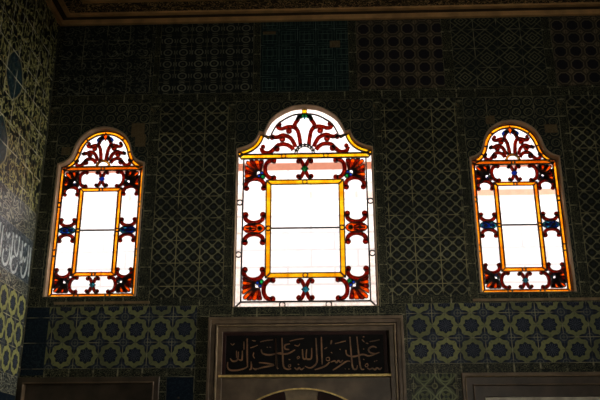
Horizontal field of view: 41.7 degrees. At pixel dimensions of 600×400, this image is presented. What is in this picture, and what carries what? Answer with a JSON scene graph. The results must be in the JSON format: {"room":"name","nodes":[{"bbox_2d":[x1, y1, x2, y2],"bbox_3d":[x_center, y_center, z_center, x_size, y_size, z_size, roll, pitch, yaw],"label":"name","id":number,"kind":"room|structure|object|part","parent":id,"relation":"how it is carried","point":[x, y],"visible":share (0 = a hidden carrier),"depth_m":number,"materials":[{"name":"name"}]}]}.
{"room":"mosque","nodes":[
{"label":"mosque","id":0,"kind":"room"},
{"bbox_2d":[0,0,59,399],"bbox_3d":[-3.127,-1.009,2.867,0.204,7.170,12.500,-1,-20,2],"label":"wall","id":1,"kind":"structure","parent":0,"point":[29,30],"depth_m":8.04,"materials":[{"name":"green tile"}]},
{"bbox_2d":[45,0,599,25],"bbox_3d":[1.401,-4.200,3.602,8.900,0.073,12.000,-1,-20,2],"label":"trim","id":2,"kind":"structure","parent":1,"relation":"attached to","point":[578,12],"depth_m":9.23,"materials":[{"name":"brown wood"}]},
{"bbox_2d":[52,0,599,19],"bbox_3d":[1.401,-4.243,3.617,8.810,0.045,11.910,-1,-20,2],"label":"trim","id":3,"kind":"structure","parent":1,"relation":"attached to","point":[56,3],"depth_m":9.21,"materials":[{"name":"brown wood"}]},
{"bbox_2d":[19,15,599,399],"bbox_3d":[0.063,0.939,8.463,18.000,7.300,0.550,-1,-20,2],"label":"wall","id":4,"kind":"structure","parent":0,"point":[426,94],"depth_m":8.65,"materials":[{"name":"tile"}]},
{"bbox_2d":[16,377,159,399],"bbox_3d":[-2.117,3.092,7.601,1.432,2.678,0.345,-1,-20,2],"label":"door","id":5,"kind":"structure","parent":4,"relation":"in","point":[28,388],"depth_m":7.91,"materials":[{"name":"wood"}]},
{"bbox_3d":[-2.116,3.135,7.626,1.304,2.614,0.270,-1,-20,2],"label":"frame","id":6,"kind":"part","parent":5,"relation":"part of","materials":[{"name":"wood"}]},
{"bbox_2d":[42,126,144,296],"bbox_3d":[-2.205,0.105,8.601,0.984,1.959,0.106,-1,-20,2],"label":"window","id":7,"kind":"structure","parent":4,"relation":"in","point":[129,280],"depth_m":8.62,"materials":[{"name":"glass"}]},
{"bbox_3d":[-2.204,0.339,8.550,0.472,1.004,0.007,-1,-20,2],"label":"frame","id":8,"kind":"part","parent":7,"relation":"part of","materials":[{"name":"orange glass"}]},
{"bbox_3d":[-2.207,-0.710,8.926,0.195,0.138,0.017,-1,-20,2],"label":"crown","id":9,"kind":"part","parent":7,"relation":"part of","materials":[{"name":"orange glass"}]},
{"bbox_2d":[54,301,149,304],"bbox_3d":[-2.064,1.072,8.191,1.000,0.027,0.028,-1,-20,2],"label":"ledge","id":10,"kind":"object","parent":4,"relation":"attached to","point":[91,302],"visible":1,"depth_m":8.18,"materials":[{"name":"wood"}]},
{"bbox_2d":[205,315,406,399],"bbox_3d":[0.058,2.786,7.654,2.005,3.275,0.354,-1,-20,2],"label":"door","id":11,"kind":"structure","parent":4,"relation":"in","point":[393,387],"depth_m":7.97,"materials":[{"name":"brown wood"}]},
{"bbox_3d":[0.045,1.557,7.987,1.736,0.477,0.075,-1,-20,2],"label":"calligraphy panel","id":12,"kind":"part","parent":11,"relation":"part of","materials":[{"name":"black wood"}]},
{"bbox_2d":[49,104,570,306],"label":"window","id":13,"kind":"structure","parent":4,"relation":"in","point":[248,289],"depth_m":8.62,"materials":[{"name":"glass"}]},
{"bbox_3d":[0.051,-0.969,8.943,0.208,0.142,0.017,-1,-20,2],"label":"crown","id":14,"kind":"part","parent":13,"relation":"part of","materials":[{"name":"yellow glass"}]},
{"bbox_3d":[0.055,0.298,8.488,0.850,1.108,0.007,-1,-20,2],"label":"frame","id":15,"kind":"part","parent":13,"relation":"part of","materials":[{"name":"yellow glass"}]},
{"bbox_2d":[469,119,576,292],"bbox_3d":[2.348,0.042,8.467,0.984,1.959,0.106,-1,-20,2],"label":"window","id":16,"kind":"structure","parent":4,"relation":"in","point":[566,274],"depth_m":8.47,"materials":[{"name":"glass"}]},
{"bbox_3d":[2.347,-0.773,8.793,0.195,0.138,0.017,-1,-20,2],"label":"crown","id":17,"kind":"part","parent":16,"relation":"part of","materials":[{"name":"orange glass"}]},
{"bbox_3d":[2.350,0.276,8.417,0.472,1.004,0.007,-1,-20,2],"label":"frame","id":18,"kind":"part","parent":16,"relation":"part of","materials":[{"name":"orange glass"}]},
{"bbox_2d":[461,372,599,399],"bbox_3d":[3.037,3.014,7.453,2.854,2.692,0.345,-1,-20,2],"label":"door","id":19,"kind":"structure","parent":4,"relation":"in","point":[495,385],"depth_m":7.77,"materials":[{"name":"brown wood"}]},
{"bbox_3d":[3.038,3.082,7.463,2.610,2.570,0.280,-1,-20,2],"label":"frame","id":20,"kind":"part","parent":19,"relation":"part of","materials":[{"name":"wood"}]},
{"bbox_2d":[473,297,599,301],"bbox_3d":[2.864,1.014,8.044,2.180,0.027,0.028,-1,-20,2],"label":"ledge","id":21,"kind":"object","parent":4,"relation":"attached to","point":[583,298],"visible":1,"depth_m":8.04,"materials":[{"name":"wood"}]},
{"bbox_3d":[1.357,-4.365,3.876,9.600,0.399,12.800,-1,-20,2],"label":"ceiling","id":22,"kind":"structure","parent":0,"visible":0},
{"bbox_2d":[81,0,231,3],"bbox_3d":[1.401,-4.241,3.616,8.150,0.050,11.250,-1,-20,2],"label":"trim","id":23,"kind":"structure","parent":22,"relation":"attached to","point":[83,1],"depth_m":8.97,"materials":[{"name":"brown wood"}]},
{"bbox_2d":[58,0,599,16],"bbox_3d":[1.401,-4.251,3.620,8.570,0.028,11.670,-1,-20,2],"label":"trim","id":24,"kind":"structure","parent":22,"relation":"attached to","point":[74,6],"depth_m":9.07,"materials":[{"name":"brown wood"}]}
]}

